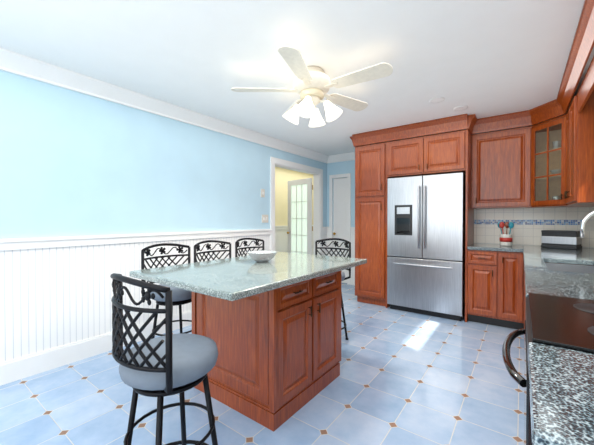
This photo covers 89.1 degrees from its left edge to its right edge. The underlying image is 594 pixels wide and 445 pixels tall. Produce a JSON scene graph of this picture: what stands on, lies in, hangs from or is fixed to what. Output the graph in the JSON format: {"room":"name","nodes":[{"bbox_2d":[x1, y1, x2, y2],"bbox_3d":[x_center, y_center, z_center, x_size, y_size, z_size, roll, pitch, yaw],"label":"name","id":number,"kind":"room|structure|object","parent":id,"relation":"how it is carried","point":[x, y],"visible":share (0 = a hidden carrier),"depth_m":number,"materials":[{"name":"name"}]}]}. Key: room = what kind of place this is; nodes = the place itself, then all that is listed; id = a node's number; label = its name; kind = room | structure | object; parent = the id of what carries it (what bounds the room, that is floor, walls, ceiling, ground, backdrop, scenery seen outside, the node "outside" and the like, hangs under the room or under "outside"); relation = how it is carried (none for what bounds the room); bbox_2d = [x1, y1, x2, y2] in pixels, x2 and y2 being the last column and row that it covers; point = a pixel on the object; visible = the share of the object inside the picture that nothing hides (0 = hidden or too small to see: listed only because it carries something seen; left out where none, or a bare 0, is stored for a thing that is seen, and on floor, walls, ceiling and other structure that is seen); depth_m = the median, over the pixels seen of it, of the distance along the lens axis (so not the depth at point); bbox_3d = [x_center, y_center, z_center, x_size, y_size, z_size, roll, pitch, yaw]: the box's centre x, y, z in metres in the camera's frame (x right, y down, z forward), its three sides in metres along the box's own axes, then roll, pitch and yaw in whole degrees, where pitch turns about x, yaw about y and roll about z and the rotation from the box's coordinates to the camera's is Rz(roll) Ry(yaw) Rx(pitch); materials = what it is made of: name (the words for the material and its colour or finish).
{"room":"kitchen","nodes":[
{"label":"kitchen","id":0,"kind":"room"},
{"bbox_2d":[0,70,326,362],"bbox_3d":[-1.347,-0.036,3.480,0.120,2.460,6.570,0,1,37],"label":"wall","id":1,"kind":"structure","parent":0,"point":[73,163],"depth_m":2.74,"materials":[{"name":"blue paint"}]},
{"bbox_2d":[0,229,271,385],"bbox_3d":[-1.822,0.659,2.718,0.038,1.085,4.770,0,1,37],"label":"trim","id":2,"kind":"structure","parent":1,"relation":"attached to","point":[15,369],"depth_m":2.63,"materials":[{"name":"white paint"}]},
{"bbox_2d":[0,48,327,162],"bbox_3d":[-1.295,-1.203,3.354,0.100,0.125,6.450,0,1,37],"label":"crown molding","id":3,"kind":"structure","parent":1,"relation":"attached to","point":[26,66],"depth_m":2.90,"materials":[{"name":"white paint"}]},
{"bbox_2d":[261,189,264,196],"bbox_3d":[-0.507,-0.437,4.489,0.016,0.120,0.080,0,1,37],"label":"switch plate","id":4,"kind":"object","parent":1,"relation":"attached to","point":[262,190],"depth_m":4.48,"materials":[{"name":"white paint"}]},
{"bbox_2d":[262,215,267,222],"bbox_3d":[-0.477,-0.057,4.533,0.016,0.120,0.140,0,1,37],"label":"switch plate","id":5,"kind":"object","parent":1,"relation":"attached to","point":[264,218],"depth_m":4.53,"materials":[{"name":"white paint"}]},
{"bbox_2d":[270,157,350,284],"bbox_3d":[0.245,0.081,5.194,0.665,2.190,1.680,0,1,37],"label":"door frame","id":6,"kind":"structure","parent":1,"relation":"attached to","point":[317,173],"depth_m":5.69,"materials":[{"name":"white paint"}]},
{"bbox_2d":[0,282,523,444],"bbox_3d":[0.289,1.243,3.539,5.550,0.100,9.000,0,1,37],"label":"floor","id":7,"kind":"structure","parent":0,"point":[406,378],"depth_m":2.05,"materials":[{"name":"tile"}]},
{"bbox_2d":[110,273,217,444],"bbox_3d":[-0.520,0.702,1.240,0.422,1.033,0.407,0,1,37],"label":"bar stool","id":8,"kind":"object","parent":7,"relation":"on","point":[169,363],"visible":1,"depth_m":1.09,"materials":[{"name":"black metal"}]},
{"bbox_2d":[141,243,191,338],"bbox_3d":[-0.965,0.690,2.398,0.407,1.033,0.422,0,1,37],"label":"bar stool","id":9,"kind":"object","parent":7,"relation":"on","point":[180,297],"visible":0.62,"depth_m":2.37,"materials":[{"name":"black metal"}]},
{"bbox_2d":[194,240,230,262],"bbox_3d":[-0.690,0.686,2.767,0.407,1.033,0.422,0,1,37],"label":"bar stool","id":10,"kind":"object","parent":7,"relation":"on","point":[208,245],"visible":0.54,"depth_m":2.88,"materials":[{"name":"black metal"}]},
{"bbox_2d":[235,238,263,256],"bbox_3d":[-0.403,0.682,3.152,0.407,1.033,0.422,0,1,37],"label":"bar stool","id":11,"kind":"object","parent":7,"relation":"on","point":[245,243],"visible":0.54,"depth_m":3.26,"materials":[{"name":"black metal"}]},
{"bbox_2d":[192,271,340,431],"bbox_3d":[-0.199,0.774,2.283,0.822,0.865,0.810,0,1,37],"label":"base cabinet","id":12,"kind":"object","parent":7,"relation":"on","point":[276,366],"visible":0.81,"depth_m":1.93,"materials":[{"name":"brown wood"}]},
{"bbox_2d":[129,252,366,300],"bbox_3d":[-0.241,0.323,2.198,0.970,0.037,1.450,0,1,37],"label":"countertop","id":13,"kind":"structure","parent":12,"relation":"on","point":[234,278],"depth_m":1.85,"materials":[{"name":"stone"}]},
{"bbox_2d":[247,250,276,261],"bbox_3d":[-0.267,0.264,2.322,0.236,0.075,0.236,0,1,37],"label":"bowl","id":14,"kind":"object","parent":13,"relation":"on","point":[262,255],"visible":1,"depth_m":2.26,"materials":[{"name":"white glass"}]},
{"bbox_2d":[315,238,350,339],"bbox_3d":[0.300,0.683,3.054,0.422,1.033,0.407,0,1,37],"label":"bar stool","id":15,"kind":"object","parent":7,"relation":"on","point":[346,243],"visible":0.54,"depth_m":3.13,"materials":[{"name":"black metal"}]},
{"bbox_2d":[355,142,385,305],"bbox_3d":[1.210,0.032,4.548,0.465,2.300,0.653,0,1,37],"label":"pantry cabinet","id":16,"kind":"object","parent":7,"relation":"on","point":[370,214],"visible":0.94,"depth_m":4.30,"materials":[{"name":"brown wood"}]},
{"bbox_2d":[387,172,465,320],"bbox_3d":[1.775,0.295,4.083,0.910,1.785,0.716,0,1,37],"label":"refrigerator","id":17,"kind":"object","parent":7,"relation":"on","point":[426,245],"visible":0.96,"depth_m":3.80,"materials":[{"name":"metal"}]},
{"bbox_2d":[386,129,473,321],"bbox_3d":[1.797,0.037,4.111,0.995,2.300,0.653,0,1,37],"label":"surround","id":18,"kind":"object","parent":7,"relation":"on","point":[444,153],"visible":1,"depth_m":3.80,"materials":[{"name":"brown wood"}]},
{"bbox_2d":[467,250,498,325],"bbox_3d":[2.326,0.756,3.741,0.300,0.870,0.625,0,1,37],"label":"base cabinet","id":19,"kind":"object","parent":7,"relation":"on","point":[495,288],"depth_m":3.49,"materials":[{"name":"brown wood"}]},
{"bbox_2d":[467,243,520,251],"bbox_3d":[2.406,0.301,3.667,0.510,0.038,0.641,0,1,37],"label":"countertop","id":20,"kind":"structure","parent":19,"relation":"on","point":[475,246],"depth_m":3.49,"materials":[{"name":"grey stone"}]},
{"bbox_2d":[498,222,513,245],"bbox_3d":[2.505,0.136,3.622,0.166,0.289,0.132,0,1,37],"label":"utensil crock","id":21,"kind":"object","parent":20,"relation":"on","point":[506,239],"visible":1,"depth_m":3.58,"materials":[{"name":"white ceramic"}]},
{"bbox_2d":[499,251,522,328],"bbox_3d":[2.551,0.758,3.573,0.261,0.870,0.625,0,1,37],"label":"base cabinet","id":22,"kind":"object","parent":7,"relation":"on","point":[510,263],"depth_m":3.33,"materials":[{"name":"brown wood"}]},
{"bbox_2d":[521,245,593,299],"bbox_3d":[2.172,0.315,2.326,0.687,0.038,3.071,0,1,37],"label":"countertop","id":23,"kind":"structure","parent":22,"relation":"on","point":[540,277],"depth_m":1.75,"materials":[{"name":"grey stone"}]},
{"bbox_2d":[541,230,581,249],"bbox_3d":[2.918,0.185,3.343,0.180,0.197,0.325,0,1,-33],"label":"toaster","id":24,"kind":"object","parent":23,"relation":"on","point":[565,239],"visible":0.92,"depth_m":3.27,"materials":[{"name":"plastic"}]},
{"bbox_2d":[545,263,593,273],"bbox_3d":[1.968,0.418,2.092,0.392,0.160,0.772,0,1,37],"label":"sink basin","id":25,"kind":"object","parent":23,"relation":"in","point":[570,268],"depth_m":2.41,"materials":[{"name":"silver metal"}]},
{"bbox_2d":[580,211,593,236],"bbox_3d":[2.176,0.099,2.110,0.291,0.395,0.104,0,1,37],"label":"faucet","id":26,"kind":"object","parent":23,"relation":"on","point":[584,220],"visible":1,"depth_m":2.16,"materials":[{"name":"silver metal"}]},
{"bbox_2d":[523,286,525,351],"bbox_3d":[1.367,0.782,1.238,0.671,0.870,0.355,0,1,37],"label":"base cabinet","id":27,"kind":"object","parent":7,"relation":"on","point":[524,318],"depth_m":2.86,"materials":[{"name":"brown wood"}]},
{"bbox_2d":[502,293,593,444],"bbox_3d":[1.031,0.666,0.875,0.724,1.070,0.615,0,1,37],"label":"range","id":28,"kind":"object","parent":7,"relation":"on","point":[561,322],"visible":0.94,"depth_m":0.92,"materials":[{"name":"black glass"}]},
{"bbox_3d":[0.767,0.791,0.433,0.671,0.870,0.402,0,1,37],"label":"base cabinet","id":29,"kind":"object","parent":7,"relation":"on","visible":0},
{"bbox_2d":[528,342,593,444],"bbox_3d":[0.757,0.335,0.424,0.681,0.038,0.420,0,1,37],"label":"countertop","id":30,"kind":"structure","parent":29,"relation":"on","point":[561,384],"depth_m":0.55,"materials":[{"name":"grey stone"}]},
{"bbox_2d":[275,167,312,254],"bbox_3d":[0.374,-0.062,5.895,0.005,2.460,4.940,0,1,37],"label":"wall","id":31,"kind":"structure","parent":0,"point":[283,177],"depth_m":5.05,"materials":[{"name":"yellow paint"}]},
{"bbox_2d":[275,225,323,230],"bbox_3d":[-0.594,0.618,6.624,0.038,1.085,4.700,0,1,37],"label":"trim","id":32,"kind":"structure","parent":31,"relation":"attached to","point":[276,227],"depth_m":6.90,"materials":[{"name":"white paint"}]},
{"bbox_2d":[0,0,593,155],"bbox_3d":[0.289,-1.317,3.512,5.550,0.100,9.000,0,1,37],"label":"ceiling","id":33,"kind":"structure","parent":0,"point":[483,58],"depth_m":2.21,"materials":[{"name":"white paint"}]},
{"bbox_2d":[231,46,392,126],"bbox_3d":[0.168,-1.044,2.491,1.240,0.423,1.283,0,1,37],"label":"ceiling fan","id":34,"kind":"object","parent":33,"relation":"hanging from","point":[312,85],"visible":1,"depth_m":2.41,"materials":[{"name":"white plastic"}]},
{"bbox_2d":[429,97,444,102],"bbox_3d":[1.439,-1.259,3.105,0.148,0.004,0.148,0,1,28],"label":"recessed light","id":35,"kind":"object","parent":33,"relation":"in","point":[441,99],"depth_m":3.11,"materials":[{"name":"white paint"}]},
{"bbox_2d":[453,106,467,110],"bbox_3d":[1.806,-1.261,3.330,0.148,0.004,0.148,0,1,28],"label":"recessed light","id":36,"kind":"object","parent":33,"relation":"in","point":[459,108],"depth_m":3.33,"materials":[{"name":"white paint"}]},
{"bbox_2d":[287,178,312,253],"bbox_3d":[0.072,0.146,6.097,0.671,2.020,0.199,0,1,37],"label":"french door","id":37,"kind":"structure","parent":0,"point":[300,229],"depth_m":6.05,"materials":[{"name":"white paint"}]},
{"bbox_2d":[327,114,584,275],"bbox_3d":[2.017,-0.049,4.714,4.040,2.460,0.570,0,1,37],"label":"wall","id":38,"kind":"structure","parent":0,"point":[343,167],"depth_m":5.66,"materials":[{"name":"blue paint"}]},
{"bbox_2d":[333,177,346,282],"bbox_3d":[0.835,0.151,5.815,0.324,2.017,0.111,0,1,37],"label":"door","id":39,"kind":"structure","parent":38,"relation":"in","point":[340,208],"depth_m":5.83,"materials":[{"name":"white paint"}]},
{"bbox_2d":[328,152,354,162],"bbox_3d":[1.051,-1.226,5.565,0.980,0.125,0.100,0,1,37],"label":"crown molding","id":40,"kind":"structure","parent":38,"relation":"attached to","point":[346,156],"depth_m":5.71,"materials":[{"name":"white paint"}]},
{"bbox_2d":[350,227,354,284],"bbox_3d":[1.234,0.630,5.486,0.570,1.085,0.038,0,1,37],"label":"trim","id":41,"kind":"structure","parent":38,"relation":"attached to","point":[352,228],"depth_m":5.63,"materials":[{"name":"white paint"}]},
{"bbox_2d":[350,0,593,146],"bbox_3d":[1.288,-1.182,3.142,2.405,0.158,2.796,0,1,37],"label":"crown molding","id":42,"kind":"structure","parent":38,"relation":"attached to","point":[582,46],"depth_m":3.44,"materials":[{"name":"brown wood"}]},
{"bbox_2d":[471,126,531,208],"bbox_3d":[2.526,-0.644,3.741,0.604,0.930,0.363,0,1,37],"label":"upper cabinet","id":43,"kind":"object","parent":38,"relation":"attached to","point":[500,168],"visible":1,"depth_m":3.61,"materials":[{"name":"brown wood"}]},
{"bbox_2d":[474,207,593,247],"bbox_3d":[1.961,0.064,2.481,1.212,0.459,3.071,0,1,37],"label":"tile backsplash","id":44,"kind":"structure","parent":38,"relation":"attached to","point":[530,224],"depth_m":3.71,"materials":[{"name":"beige tile"}]},
{"bbox_2d":[531,114,593,207],"bbox_3d":[2.932,-0.639,3.277,0.616,0.930,0.622,0,1,37],"label":"upper cabinet","id":45,"kind":"object","parent":38,"relation":"attached to","point":[548,138],"visible":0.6,"depth_m":3.24,"materials":[{"name":"brown wood"}]},
{"bbox_3d":[1.625,-0.010,0.909,0.120,2.460,6.000,0,1,37],"label":"wall","id":46,"kind":"structure","parent":0,"visible":0},
{"bbox_2d":[564,84,593,204],"bbox_3d":[2.666,-0.633,2.695,0.346,0.930,0.658,0,1,37],"label":"upper cabinet","id":47,"kind":"object","parent":46,"relation":"attached to","point":[579,165],"depth_m":2.51,"materials":[{"name":"brown wood"}]}
]}

